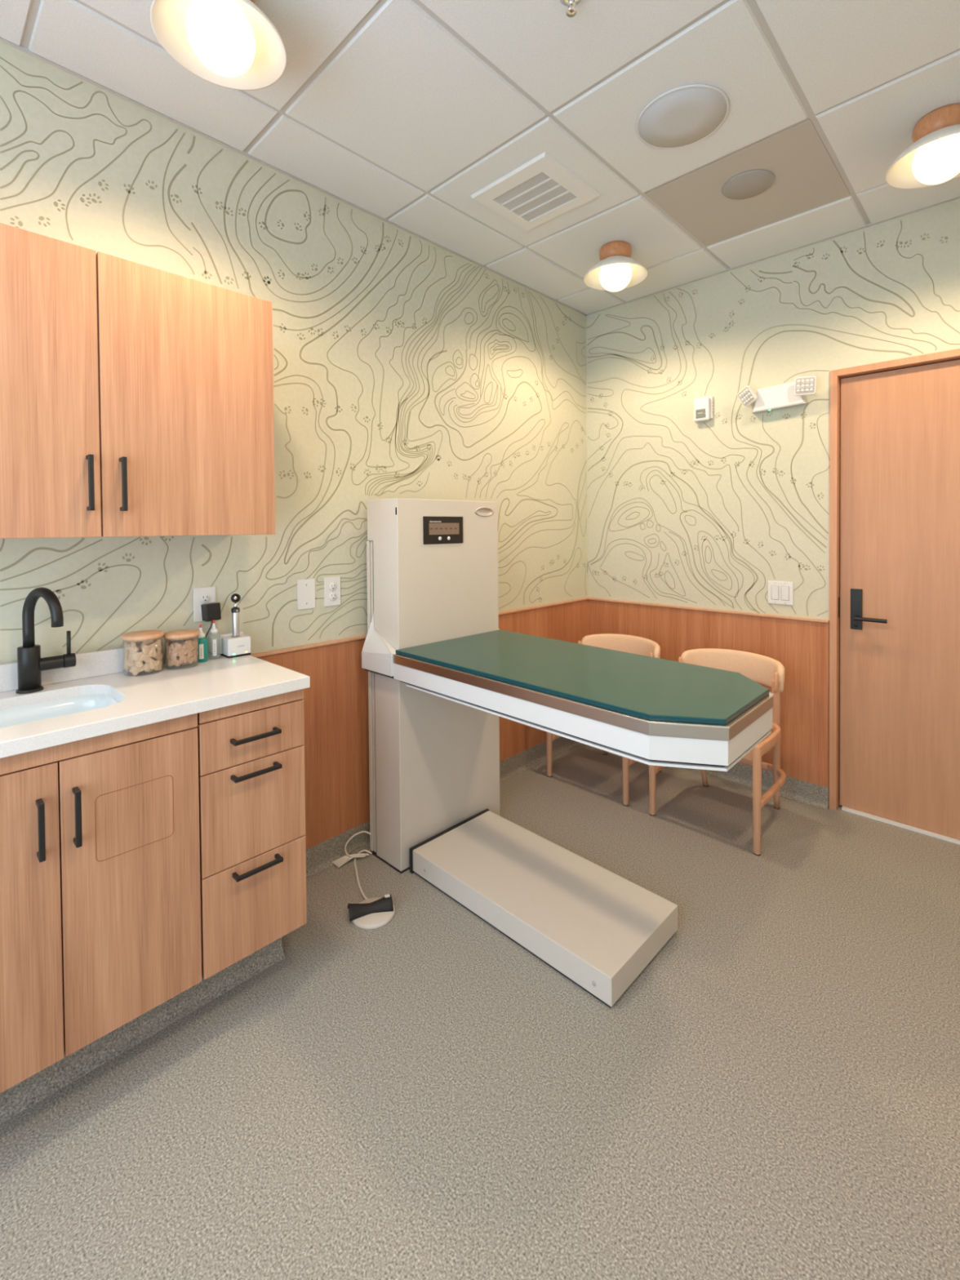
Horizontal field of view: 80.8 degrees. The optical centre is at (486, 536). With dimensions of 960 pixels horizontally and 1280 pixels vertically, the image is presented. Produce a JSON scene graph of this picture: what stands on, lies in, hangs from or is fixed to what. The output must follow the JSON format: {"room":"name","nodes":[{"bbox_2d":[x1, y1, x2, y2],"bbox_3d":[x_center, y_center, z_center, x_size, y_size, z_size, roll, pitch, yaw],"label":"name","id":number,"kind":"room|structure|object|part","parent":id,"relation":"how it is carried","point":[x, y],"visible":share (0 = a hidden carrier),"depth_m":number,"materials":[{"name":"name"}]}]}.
{"room":"veterinary clinic","nodes":[
{"label":"veterinary clinic","id":0,"kind":"room"},
{"bbox_2d":[0,41,586,664],"bbox_3d":[-0.703,-0.076,2.273,0.121,2.774,3.990,0,1,44],"label":"wall","id":1,"kind":"structure","parent":0,"point":[406,366],"depth_m":2.19,"materials":[{"name":"green paper"}]},
{"bbox_2d":[0,647,125,692],"bbox_3d":[-1.308,0.380,1.513,0.019,0.072,0.700,0,1,44],"label":"backsplash","id":2,"kind":"structure","parent":1,"relation":"attached to","point":[104,662],"depth_m":1.63,"materials":[{"name":"white stone"}]},
{"bbox_2d":[0,222,275,538],"bbox_3d":[-1.082,-0.359,1.525,0.362,0.719,0.910,0,1,44],"label":"upper cabinet","id":3,"kind":"object","parent":1,"relation":"attached to","point":[136,399],"visible":1,"depth_m":1.46,"materials":[{"name":"brown wood"}]},
{"bbox_3d":[-1.141,-0.354,1.264,0.019,0.719,0.452,0,1,44],"label":"door","id":4,"kind":"part","parent":3,"relation":"part of","materials":[{"name":"brown wood"}]},
{"bbox_3d":[-0.981,-0.133,1.395,0.032,0.138,0.011,0,1,44],"label":"handle","id":5,"kind":"part","parent":3,"relation":"part of","materials":[{"name":"black metal"}]},
{"bbox_3d":[-0.932,-0.135,1.446,0.032,0.138,0.011,0,1,44],"label":"handle","id":6,"kind":"part","parent":3,"relation":"part of","materials":[{"name":"black metal"}]},
{"bbox_3d":[-0.825,-0.363,1.594,0.019,0.719,0.454,0,1,44],"label":"door","id":7,"kind":"part","parent":3,"relation":"part of","materials":[{"name":"brown wood"}]},
{"bbox_2d":[193,586,215,622],"bbox_3d":[-0.958,0.230,1.916,0.009,0.116,0.072,0,1,44],"label":"power outlet","id":8,"kind":"object","parent":1,"relation":"attached to","point":[203,595],"visible":0.63,"depth_m":1.91,"materials":[{"name":"white plastic"}]},
{"bbox_2d":[200,593,210,603],"bbox_3d":[-0.956,0.209,1.914,0.003,0.033,0.033,0,1,44],"label":"receptacle","id":9,"kind":"object","parent":8,"relation":"attached to","point":[204,597],"depth_m":1.91,"materials":[{"name":"white"}]},
{"bbox_2d":[200,602,221,654],"bbox_3d":[-0.932,0.314,1.909,0.038,0.180,0.053,0,1,44],"label":"power adapter","id":10,"kind":"object","parent":8,"relation":"attached to","point":[210,611],"visible":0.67,"depth_m":1.90,"materials":[{"name":"black plastic"}]},
{"bbox_3d":[-0.936,0.344,1.910,0.043,0.120,0.008,-1,1,-38],"label":"adapter cord","id":11,"kind":"part","parent":10,"relation":"part of","materials":[{"name":"black plastic"}]},
{"bbox_2d":[297,578,315,609],"bbox_3d":[-0.700,0.223,2.187,0.007,0.116,0.074,0,1,44],"label":"blank wall plate","id":12,"kind":"object","parent":1,"relation":"attached to","point":[305,588],"visible":1,"depth_m":2.18,"materials":[{"name":"white plastic"}]},
{"bbox_2d":[324,576,340,606],"bbox_3d":[-0.620,0.221,2.269,0.009,0.117,0.073,0,1,44],"label":"power outlet","id":13,"kind":"object","parent":1,"relation":"attached to","point":[331,584],"visible":1,"depth_m":2.26,"materials":[{"name":"white plastic"}]},
{"bbox_2d":[328,582,336,591],"bbox_3d":[-0.618,0.201,2.266,0.003,0.033,0.033,0,1,44],"label":"receptacle","id":14,"kind":"object","parent":13,"relation":"attached to","point":[332,586],"depth_m":2.26,"materials":[{"name":"white"}]},
{"bbox_2d":[328,591,337,600],"bbox_3d":[-0.617,0.240,2.267,0.003,0.033,0.033,0,1,44],"label":"receptacle","id":15,"kind":"object","parent":13,"relation":"attached to","point":[332,595],"depth_m":2.27,"materials":[{"name":"white"}]},
{"bbox_2d":[248,597,588,657],"bbox_3d":[-0.648,0.425,2.232,0.022,0.012,3.750,0,1,44],"label":"trim","id":16,"kind":"structure","parent":1,"relation":"attached to","point":[362,637],"depth_m":2.27,"materials":[{"name":"brown wood"}]},
{"bbox_2d":[256,600,587,848],"bbox_3d":[-0.648,0.823,2.242,0.012,0.785,3.750,0,1,44],"label":"wainscoting","id":17,"kind":"structure","parent":1,"relation":"attached to","point":[336,744],"depth_m":2.30,"materials":[{"name":"brown wood"}]},
{"bbox_2d":[306,736,581,879],"bbox_3d":[-0.636,1.261,2.241,0.036,0.100,3.750,0,1,44],"label":"baseboard","id":18,"kind":"structure","parent":1,"relation":"attached to","point":[320,857],"depth_m":2.37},
{"bbox_2d":[0,742,959,1279],"bbox_3d":[0.488,1.341,1.706,2.640,0.060,4.770,0,1,44],"label":"floor","id":19,"kind":"structure","parent":0,"point":[775,1095],"depth_m":1.34,"materials":[{"name":"plastic"}]},
{"bbox_2d":[0,713,201,1124],"bbox_3d":[-1.092,0.890,1.392,0.501,0.878,0.581,0,1,44],"label":"base cabinet","id":20,"kind":"object","parent":19,"relation":"on","point":[100,941],"visible":0.98,"depth_m":1.30,"materials":[{"name":"brown wood"}]},
{"bbox_3d":[-1.045,0.827,1.143,0.019,0.658,0.290,0,1,44],"label":"door","id":21,"kind":"part","parent":20,"relation":"part of","materials":[{"name":"brown wood"}]},
{"bbox_3d":[-0.950,0.625,1.201,0.034,0.124,0.011,0,1,44],"label":"handle","id":22,"kind":"part","parent":20,"relation":"part of","materials":[{"name":"black metal"}]},
{"bbox_3d":[-0.906,0.620,1.247,0.034,0.124,0.011,0,1,44],"label":"handle","id":23,"kind":"part","parent":20,"relation":"part of","materials":[{"name":"black metal"}]},
{"bbox_3d":[-0.948,0.472,1.241,0.019,0.040,0.580,0,1,44],"label":"panel","id":24,"kind":"part","parent":20,"relation":"part of","materials":[{"name":"brown wood"}]},
{"bbox_3d":[-0.843,0.822,1.353,0.019,0.658,0.286,0,1,44],"label":"door","id":25,"kind":"part","parent":20,"relation":"part of","materials":[{"name":"brown wood"}]},
{"bbox_2d":[0,647,310,758],"bbox_3d":[-1.036,0.396,1.456,0.490,0.105,0.994,0,1,44],"label":"countertop","id":26,"kind":"structure","parent":20,"relation":"on","point":[171,692],"depth_m":1.52,"materials":[{"name":"white stone"}]},
{"bbox_2d":[15,586,75,693],"bbox_3d":[-1.169,0.274,1.505,0.166,0.282,0.130,0,1,44],"label":"faucet","id":27,"kind":"object","parent":26,"relation":"on","point":[30,664],"visible":1,"depth_m":1.50,"materials":[{"name":"black metal"}]},
{"bbox_3d":[-1.173,0.215,1.489,0.158,0.164,0.026,0,1,25],"label":"spout","id":28,"kind":"part","parent":27,"relation":"part of","materials":[{"name":"black metal"}]},
{"bbox_3d":[-1.171,0.302,1.579,0.014,0.078,0.010,0,1,44],"label":"lever","id":29,"kind":"part","parent":27,"relation":"part of","materials":[{"name":"black metal"}]},
{"bbox_2d":[0,693,119,728],"bbox_3d":[-1.158,0.499,1.338,0.300,0.111,0.511,0,1,44],"label":"sink","id":30,"kind":"object","parent":26,"relation":"in","point":[61,707],"visible":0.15,"depth_m":1.51,"materials":[{"name":"white ceramic"}]},
{"bbox_2d":[121,630,164,661],"bbox_3d":[-1.039,0.351,1.706,0.110,0.120,0.110,0,1,44],"label":"jar","id":31,"kind":"object","parent":26,"relation":"on","point":[144,635],"visible":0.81,"depth_m":1.68,"materials":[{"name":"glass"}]},
{"bbox_2d":[123,649,130,670],"bbox_3d":[-1.069,0.365,1.675,0.034,0.061,0.011,0,1,44],"label":"biscuit","id":32,"kind":"object","parent":31,"relation":"in","point":[126,657],"visible":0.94,"depth_m":1.67,"materials":[{"name":"food"}]},
{"bbox_2d":[124,645,128,655],"bbox_3d":[-1.073,0.343,1.695,0.011,0.039,0.062,-1,1,-18],"label":"biscuit","id":33,"kind":"object","parent":31,"relation":"in","point":[126,646],"visible":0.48,"depth_m":1.67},
{"bbox_2d":[124,641,136,650],"bbox_3d":[-1.060,0.329,1.677,0.062,0.036,0.011,0,1,36],"label":"biscuit","id":34,"kind":"object","parent":31,"relation":"in","point":[133,645],"visible":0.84,"depth_m":1.66,"materials":[{"name":"food"}]},
{"bbox_2d":[124,645,138,666],"bbox_3d":[-1.047,0.353,1.665,0.041,0.062,0.011,0,1,11],"label":"biscuit","id":35,"kind":"object","parent":31,"relation":"in","point":[130,662],"visible":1,"depth_m":1.66,"materials":[{"name":"food"}]},
{"bbox_2d":[124,659,143,671],"bbox_3d":[-1.047,0.379,1.672,0.062,0.040,0.011,0,1,13],"label":"biscuit","id":36,"kind":"object","parent":31,"relation":"in","point":[139,664],"visible":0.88,"depth_m":1.66,"materials":[{"name":"food"}]},
{"bbox_2d":[130,660,155,675],"bbox_3d":[-1.022,0.389,1.675,0.062,0.043,0.011,-1,1,-28],"label":"biscuit","id":37,"kind":"object","parent":31,"relation":"in","point":[152,666],"visible":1,"depth_m":1.67,"materials":[{"name":"food"}]},
{"bbox_3d":[-1.040,0.300,1.705,0.110,0.018,0.110,0,1,44],"label":"lid","id":38,"kind":"part","parent":31,"relation":"part of","materials":[{"name":"brown wood"}]},
{"bbox_2d":[133,647,156,661],"bbox_3d":[-1.018,0.349,1.678,0.061,0.035,0.011,-1,1,-36],"label":"biscuit","id":39,"kind":"object","parent":31,"relation":"in","point":[135,655],"visible":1,"depth_m":1.67,"materials":[{"name":"food"}]},
{"bbox_2d":[137,640,153,652],"bbox_3d":[-1.030,0.327,1.693,0.052,0.049,0.030,0,1,11],"label":"biscuit","id":40,"kind":"object","parent":31,"relation":"in","point":[147,642],"visible":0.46,"depth_m":1.69,"materials":[{"name":"food"}]},
{"bbox_2d":[137,653,159,669],"bbox_3d":[-1.008,0.371,1.683,0.011,0.057,0.058,0,1,37],"label":"biscuit","id":41,"kind":"object","parent":31,"relation":"in","point":[143,657],"visible":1,"depth_m":1.67,"materials":[{"name":"food"}]},
{"bbox_2d":[141,639,161,654],"bbox_3d":[-1.006,0.331,1.694,0.011,0.037,0.062,0,1,21],"label":"biscuit","id":42,"kind":"object","parent":31,"relation":"in","point":[145,649],"visible":1,"depth_m":1.68,"materials":[{"name":"food"}]},
{"bbox_2d":[143,661,162,671],"bbox_3d":[-1.004,0.391,1.699,0.011,0.036,0.062,0,1,13],"label":"biscuit","id":43,"kind":"object","parent":31,"relation":"in","point":[147,668],"visible":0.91,"depth_m":1.68,"materials":[{"name":"food"}]},
{"bbox_2d":[147,648,163,662],"bbox_3d":[-1.001,0.359,1.704,0.011,0.052,0.060,0,1,4],"label":"biscuit","id":44,"kind":"object","parent":31,"relation":"in","point":[158,657],"visible":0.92,"depth_m":1.70,"materials":[{"name":"food"}]},
{"bbox_2d":[154,639,160,654],"bbox_3d":[-1.010,0.337,1.729,0.011,0.049,0.061,-1,1,-38],"label":"biscuit","id":45,"kind":"object","parent":31,"relation":"in","point":[158,649],"visible":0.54,"depth_m":1.71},
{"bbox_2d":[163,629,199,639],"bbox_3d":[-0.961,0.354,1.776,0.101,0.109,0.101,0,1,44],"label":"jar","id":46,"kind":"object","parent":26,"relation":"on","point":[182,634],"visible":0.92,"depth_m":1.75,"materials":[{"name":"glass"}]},
{"bbox_2d":[165,656,172,666],"bbox_3d":[-0.979,0.383,1.744,0.036,0.032,0.009,0,1,29],"label":"biscuit","id":47,"kind":"object","parent":46,"relation":"in","point":[168,657],"visible":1,"depth_m":1.74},
{"bbox_2d":[165,650,173,660],"bbox_3d":[-0.976,0.365,1.742,0.036,0.031,0.009,0,1,23],"label":"biscuit","id":48,"kind":"object","parent":46,"relation":"in","point":[167,652],"visible":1,"depth_m":1.74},
{"bbox_2d":[165,643,175,651],"bbox_3d":[-0.976,0.344,1.742,0.036,0.030,0.009,0,1,23],"label":"biscuit","id":49,"kind":"object","parent":46,"relation":"in","point":[172,646],"visible":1,"depth_m":1.74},
{"bbox_2d":[168,659,179,666],"bbox_3d":[-0.965,0.390,1.740,0.034,0.022,0.009,0,1,7],"label":"biscuit","id":50,"kind":"object","parent":46,"relation":"in","point":[177,660],"visible":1,"depth_m":1.74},
{"bbox_2d":[170,653,177,663],"bbox_3d":[-0.961,0.374,1.737,0.022,0.034,0.009,0,1,0],"label":"biscuit","id":51,"kind":"object","parent":46,"relation":"in","point":[175,655],"visible":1,"depth_m":1.73,"materials":[{"name":"food"}]},
{"bbox_2d":[171,642,182,653],"bbox_3d":[-0.955,0.345,1.737,0.030,0.036,0.009,-1,1,-9],"label":"biscuit","id":52,"kind":"object","parent":46,"relation":"in","point":[177,645],"visible":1,"depth_m":1.73,"materials":[{"name":"food"}]},
{"bbox_2d":[173,659,186,666],"bbox_3d":[-0.946,0.386,1.742,0.036,0.030,0.009,-1,1,-23],"label":"biscuit","id":53,"kind":"object","parent":46,"relation":"in","point":[185,660],"visible":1,"depth_m":1.74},
{"bbox_2d":[177,649,186,661],"bbox_3d":[-0.942,0.367,1.742,0.026,0.036,0.009,-1,1,-29],"label":"biscuit","id":54,"kind":"object","parent":46,"relation":"in","point":[180,652],"visible":1,"depth_m":1.74,"materials":[{"name":"food"}]},
{"bbox_2d":[175,648,188,654],"bbox_3d":[-0.942,0.352,1.743,0.036,0.030,0.009,-1,1,-29],"label":"biscuit","id":55,"kind":"object","parent":46,"relation":"in","point":[176,650],"visible":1,"depth_m":1.74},
{"bbox_2d":[178,640,191,650],"bbox_3d":[-0.935,0.340,1.748,0.035,0.033,0.009,-1,1,-42],"label":"biscuit","id":56,"kind":"object","parent":46,"relation":"in","point":[184,646],"visible":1,"depth_m":1.74,"materials":[{"name":"food"}]},
{"bbox_2d":[182,654,193,663],"bbox_3d":[-0.931,0.382,1.754,0.009,0.030,0.036,0,1,37],"label":"biscuit","id":57,"kind":"object","parent":46,"relation":"in","point":[189,660],"visible":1,"depth_m":1.75,"materials":[{"name":"food"}]},
{"bbox_2d":[184,646,193,657],"bbox_3d":[-0.927,0.359,1.756,0.009,0.036,0.027,0,1,32],"label":"biscuit","id":58,"kind":"object","parent":46,"relation":"in","point":[189,654],"visible":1,"depth_m":1.75,"materials":[{"name":"food"}]},
{"bbox_2d":[185,640,195,650],"bbox_3d":[-0.926,0.341,1.758,0.009,0.036,0.030,0,1,26],"label":"biscuit","id":59,"kind":"object","parent":46,"relation":"in","point":[189,641],"visible":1,"depth_m":1.76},
{"bbox_2d":[191,649,196,661],"bbox_3d":[-0.921,0.374,1.773,0.009,0.034,0.022,0,1,5],"label":"biscuit","id":60,"kind":"object","parent":46,"relation":"in","point":[193,651],"visible":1,"depth_m":1.77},
{"bbox_2d":[191,638,197,647],"bbox_3d":[-0.924,0.336,1.783,0.009,0.027,0.036,-1,1,-10],"label":"biscuit","id":61,"kind":"object","parent":46,"relation":"in","point":[194,639],"visible":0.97,"depth_m":1.78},
{"bbox_2d":[195,624,208,662],"bbox_3d":[-0.934,0.347,1.842,0.041,0.121,0.041,0,1,44],"label":"squeeze bottle","id":62,"kind":"object","parent":26,"relation":"on","point":[202,642],"visible":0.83,"depth_m":1.83,"materials":[{"name":"teal plastic"}]},
{"bbox_2d":[209,620,217,655],"bbox_3d":[-0.911,0.343,1.886,0.039,0.128,0.039,0,1,44],"label":"squeeze bottle","id":63,"kind":"object","parent":26,"relation":"on","point":[214,630],"visible":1,"depth_m":1.87,"materials":[{"name":"white plastic"}]},
{"bbox_2d":[218,631,251,657],"bbox_3d":[-0.861,0.370,1.929,0.072,0.072,0.083,0,1,44],"label":"charger base","id":64,"kind":"object","parent":26,"relation":"on","point":[229,646],"visible":0.92,"depth_m":1.91,"materials":[{"name":"white plastic"}]},
{"bbox_2d":[231,593,240,636],"bbox_3d":[-0.861,0.267,1.927,0.040,0.146,0.031,0,1,44],"label":"otoscope","id":65,"kind":"object","parent":64,"relation":"on","point":[235,597],"visible":1,"depth_m":1.91,"materials":[{"name":"grey metal"}]},
{"bbox_3d":[-0.856,0.299,1.923,0.023,0.083,0.023,0,1,44],"label":"handle","id":66,"kind":"part","parent":65,"relation":"part of","materials":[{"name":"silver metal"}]},
{"bbox_2d":[181,688,306,1015],"bbox_3d":[-0.790,0.882,1.707,0.501,0.878,0.292,0,1,44],"label":"base cabinet","id":67,"kind":"object","parent":19,"relation":"on","point":[251,778],"visible":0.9,"depth_m":1.55,"materials":[{"name":"brown wood"}]},
{"bbox_3d":[-0.644,0.461,1.558,0.019,0.034,0.289,0,1,44],"label":"panel","id":68,"kind":"part","parent":67,"relation":"part of","materials":[{"name":"brown wood"}]},
{"bbox_3d":[-0.643,0.548,1.560,0.019,0.132,0.289,0,1,44],"label":"drawer","id":69,"kind":"part","parent":67,"relation":"part of","materials":[{"name":"brown wood"}]},
{"bbox_3d":[-0.641,0.749,1.563,0.019,0.265,0.289,0,1,44],"label":"drawer","id":70,"kind":"part","parent":67,"relation":"part of","materials":[{"name":"brown wood"}]},
{"bbox_3d":[-0.639,1.015,1.568,0.019,0.262,0.289,0,1,44],"label":"drawer","id":71,"kind":"part","parent":67,"relation":"part of","materials":[{"name":"brown wood"}]},
{"bbox_3d":[-0.628,0.543,1.536,0.034,0.011,0.129,0,1,44],"label":"handle","id":72,"kind":"part","parent":67,"relation":"part of","materials":[{"name":"black metal"}]},
{"bbox_3d":[-0.627,0.641,1.538,0.034,0.011,0.129,0,1,44],"label":"handle","id":73,"kind":"part","parent":67,"relation":"part of","materials":[{"name":"black metal"}]},
{"bbox_3d":[-0.625,0.904,1.542,0.034,0.011,0.129,0,1,44],"label":"handle","id":74,"kind":"part","parent":67,"relation":"part of","materials":[{"name":"black metal"}]},
{"bbox_2d":[347,849,395,929],"bbox_3d":[-0.451,1.288,2.107,0.158,0.046,0.468,-1,1,-20],"label":"foot pedal","id":75,"kind":"object","parent":19,"relation":"on","point":[375,913],"visible":0.98,"depth_m":1.94,"materials":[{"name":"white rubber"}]},
{"bbox_3d":[-0.482,1.302,2.173,0.071,0.015,0.327,-1,1,-9],"label":"pedal cord","id":76,"kind":"part","parent":75,"relation":"part of","materials":[{"name":"beige plastic"}]},
{"bbox_2d":[332,497,773,1007],"bbox_3d":[0.171,0.579,2.002,1.502,1.458,0.756,0,1,44],"label":"exam table","id":77,"kind":"object","parent":19,"relation":"on","point":[442,673],"visible":1,"depth_m":2.09,"materials":[{"name":"white"}]},
{"bbox_3d":[-0.539,1.263,2.283,0.163,0.087,0.059,-1,1,-37],"label":"power cord","id":78,"kind":"part","parent":77,"relation":"part of","materials":[{"name":"beige plastic"}]},
{"bbox_3d":[-0.281,0.654,2.522,0.034,1.282,0.568,0,1,44],"label":"rail","id":79,"kind":"part","parent":77,"relation":"part of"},
{"bbox_2d":[405,684,771,771],"bbox_3d":[0.311,0.554,1.914,1.159,0.007,0.623,0,1,44],"label":"frame","id":80,"kind":"object","parent":77,"relation":"on","point":[711,766],"depth_m":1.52,"materials":[{"name":"white"}]},
{"bbox_2d":[546,633,661,805],"bbox_3d":[0.660,0.925,3.035,0.494,0.724,0.488,0,1,44],"label":"armchair","id":81,"kind":"object","parent":19,"relation":"on","point":[620,642],"visible":0.19,"depth_m":3.12,"materials":[{"name":"brown wood"}]},
{"bbox_3d":[0.337,1.064,3.033,0.033,0.445,0.033,0,1,44],"label":"leg","id":82,"kind":"part","parent":81,"relation":"part of","materials":[{"name":"brown wood"}]},
{"bbox_3d":[0.768,0.630,3.146,0.482,0.140,0.168,0,1,44],"label":"backrest","id":83,"kind":"part","parent":81,"relation":"part of","materials":[{"name":"beige fabric"}]},
{"bbox_3d":[0.670,1.067,2.714,0.033,0.445,0.033,0,1,44],"label":"leg","id":84,"kind":"part","parent":81,"relation":"part of","materials":[{"name":"brown wood"}]},
{"bbox_2d":[648,648,786,855],"bbox_3d":[1.093,0.928,2.620,0.494,0.724,0.488,0,1,44],"label":"armchair","id":85,"kind":"object","parent":19,"relation":"on","point":[762,669],"visible":0.52,"depth_m":2.61,"materials":[{"name":"brown wood"}]},
{"bbox_3d":[0.770,1.068,2.618,0.033,0.445,0.033,0,1,44],"label":"leg","id":86,"kind":"part","parent":85,"relation":"part of","materials":[{"name":"brown wood"}]},
{"bbox_3d":[1.061,0.960,2.863,0.184,0.653,0.034,-1,1,-31],"label":"leg","id":87,"kind":"part","parent":85,"relation":"part of","materials":[{"name":"brown wood"}]},
{"bbox_3d":[1.201,0.634,2.731,0.482,0.140,0.168,0,1,44],"label":"backrest","id":88,"kind":"part","parent":85,"relation":"part of","materials":[{"name":"beige fabric"}]},
{"bbox_3d":[0.938,0.892,2.458,0.430,0.052,0.020,0,1,44],"label":"rail","id":89,"kind":"part","parent":85,"relation":"part of","materials":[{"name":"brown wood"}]},
{"bbox_3d":[1.103,1.070,2.299,0.033,0.445,0.033,0,1,44],"label":"leg","id":90,"kind":"part","parent":85,"relation":"part of","materials":[{"name":"brown wood"}]},
{"bbox_3d":[1.069,0.873,2.595,0.494,0.048,0.365,0,1,44],"label":"seat rail","id":91,"kind":"part","parent":85,"relation":"part of","materials":[{"name":"brown wood"}]},
{"bbox_3d":[1.336,0.962,2.599,0.034,0.653,0.184,0,1,29],"label":"leg","id":92,"kind":"part","parent":85,"relation":"part of","materials":[{"name":"brown wood"}]},
{"bbox_2d":[0,0,959,315],"bbox_3d":[0.196,-1.406,1.378,2.640,0.100,3.990,0,1,44],"label":"ceiling","id":93,"kind":"structure","parent":0,"point":[399,113],"depth_m":1.78,"materials":[{"name":"tile"}]},
{"bbox_2d":[150,0,287,90],"bbox_3d":[-0.649,-1.248,1.381,0.302,0.202,0.302,0,1,44],"label":"ceiling lamp","id":94,"kind":"object","parent":93,"relation":"attached to","point":[231,44],"visible":1,"depth_m":1.37,"materials":[{"name":"white"}]},
{"bbox_3d":[-0.649,-1.223,1.381,0.154,0.151,0.154,0,1,44],"label":"globe","id":95,"kind":"part","parent":94,"relation":"part of","materials":[{"name":"white"}]},
{"bbox_2d":[471,151,599,231],"bbox_3d":[0.195,-1.365,2.260,0.378,0.012,0.356,0,1,44],"label":"ceiling vent","id":96,"kind":"object","parent":93,"relation":"in","point":[541,189],"visible":1,"depth_m":2.23,"materials":[{"name":"white"}]},
{"bbox_3d":[0.195,-1.366,2.268,0.252,0.002,0.232,0,1,44],"label":"panel","id":97,"kind":"part","parent":96,"relation":"part of","materials":[{"name":"grey"}]},
{"bbox_2d":[560,0,581,17],"bbox_3d":[0.212,-1.334,1.410,0.060,0.046,0.060,0,1,44],"label":"sprinkler head","id":98,"kind":"object","parent":93,"relation":"attached to","point":[571,12],"visible":1,"depth_m":1.41},
{"bbox_2d":[583,240,648,292],"bbox_3d":[0.617,-1.281,2.701,0.302,0.202,0.302,0,1,44],"label":"ceiling lamp","id":99,"kind":"object","parent":93,"relation":"attached to","point":[615,270],"visible":1,"depth_m":2.65,"materials":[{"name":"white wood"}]},
{"bbox_3d":[0.617,-1.256,2.702,0.154,0.151,0.154,0,1,44],"label":"globe","id":100,"kind":"part","parent":99,"relation":"part of","materials":[{"name":"white"}]},
{"bbox_3d":[0.617,-1.278,2.701,0.302,0.072,0.302,0,1,44],"label":"lamp shade","id":101,"kind":"part","parent":99,"relation":"part of","materials":[{"name":"white"}]},
{"bbox_2d":[636,84,729,149],"bbox_3d":[0.637,-1.363,1.840,0.286,0.008,0.286,0,1,44],"label":"ceiling speaker","id":102,"kind":"object","parent":93,"relation":"attached to","point":[683,116],"visible":1,"depth_m":1.83,"materials":[{"name":"white"}]},
{"bbox_2d":[721,169,774,199],"bbox_3d":[1.025,-1.377,2.212,0.188,0.007,0.188,0,1,44],"label":"ceiling disc","id":103,"kind":"object","parent":93,"relation":"attached to","point":[750,184],"visible":1,"depth_m":2.20,"materials":[{"name":"grey"}]},
{"bbox_2d":[884,102,959,189],"bbox_3d":[1.498,-1.274,1.857,0.302,0.202,0.302,0,1,44],"label":"ceiling lamp","id":104,"kind":"object","parent":93,"relation":"attached to","point":[933,158],"visible":1,"depth_m":1.83,"materials":[{"name":"white"}]},
{"bbox_3d":[1.498,-1.248,1.857,0.154,0.151,0.154,0,1,44],"label":"globe","id":105,"kind":"part","parent":104,"relation":"part of","materials":[{"name":"white"}]},
{"bbox_2d":[586,198,959,807],"bbox_3d":[1.589,-0.103,2.756,2.520,2.774,0.121,0,1,44],"label":"wall","id":106,"kind":"structure","parent":0,"point":[682,511],"depth_m":2.92,"materials":[{"name":"green paper"}]},
{"bbox_2d":[693,395,713,422],"bbox_3d":[1.160,-0.686,3.031,0.100,0.131,0.056,0,1,44],"label":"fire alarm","id":107,"kind":"object","parent":106,"relation":"attached to","point":[703,406],"visible":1,"depth_m":3.01,"materials":[{"name":"white plastic"}]},
{"bbox_2d":[587,599,829,787],"bbox_3d":[1.133,0.794,3.124,1.338,0.785,0.012,0,1,44],"label":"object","id":108,"kind":"structure","parent":106,"relation":"attached to","point":[802,646],"depth_m":2.80,"materials":[{"name":"brown wood"}]},
{"bbox_2d":[588,597,829,622],"bbox_3d":[1.129,0.396,3.110,1.328,0.012,0.022,0,1,44],"label":"trim","id":109,"kind":"structure","parent":106,"relation":"attached to","point":[589,598],"depth_m":3.00,"materials":[{"name":"brown wood"}]},
{"bbox_2d":[687,762,828,810],"bbox_3d":[1.123,1.232,3.127,1.350,0.100,0.036,0,1,44],"label":"baseboard","id":110,"kind":"structure","parent":106,"relation":"attached to","point":[795,789],"depth_m":2.79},
{"bbox_2d":[737,375,816,413],"bbox_3d":[1.415,-0.688,2.752,0.358,0.133,0.104,0,1,44],"label":"emergency light","id":111,"kind":"object","parent":106,"relation":"attached to","point":[795,393],"visible":1,"depth_m":2.74,"materials":[{"name":"white plastic"}]},
{"bbox_3d":[1.297,-0.700,2.819,0.020,0.088,0.086,-1,1,-20],"label":"reflector plate","id":112,"kind":"part","parent":111,"relation":"part of","materials":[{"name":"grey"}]},
{"bbox_3d":[1.487,-0.705,2.632,0.081,0.074,0.011,0,1,31],"label":"reflector plate","id":113,"kind":"part","parent":111,"relation":"part of","materials":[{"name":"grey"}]},
{"bbox_2d":[767,580,793,604],"bbox_3d":[1.458,0.279,2.800,0.117,0.114,0.010,0,1,44],"label":"light switch","id":114,"kind":"object","parent":106,"relation":"attached to","point":[778,592],"visible":1,"depth_m":2.80,"materials":[{"name":"white plastic"}]},
{"bbox_2d":[829,348,959,844],"bbox_3d":[2.004,0.258,2.351,0.977,2.059,0.122,0,1,44],"label":"trim","id":115,"kind":"structure","parent":106,"relation":"attached to","point":[836,375],"depth_m":2.63,"materials":[{"name":"brown wood"}]},
{"bbox_2d":[840,360,959,839],"bbox_3d":[1.986,0.270,2.332,0.909,2.011,0.107,0,1,44],"label":"door","id":116,"kind":"structure","parent":106,"relation":"in","point":[900,522],"depth_m":2.49,"materials":[{"name":"brown wood"}]},
{"bbox_3d":[1.711,0.335,2.608,0.046,0.187,0.008,0,1,44],"label":"handle","id":117,"kind":"part","parent":116,"relation":"part of","materials":[{"name":"black metal"}]},
{"bbox_3d":[1.732,0.373,2.544,0.128,0.019,0.057,0,1,44],"label":"lever","id":118,"kind":"part","parent":116,"relation":"part of","materials":[{"name":"black metal"}]}
]}

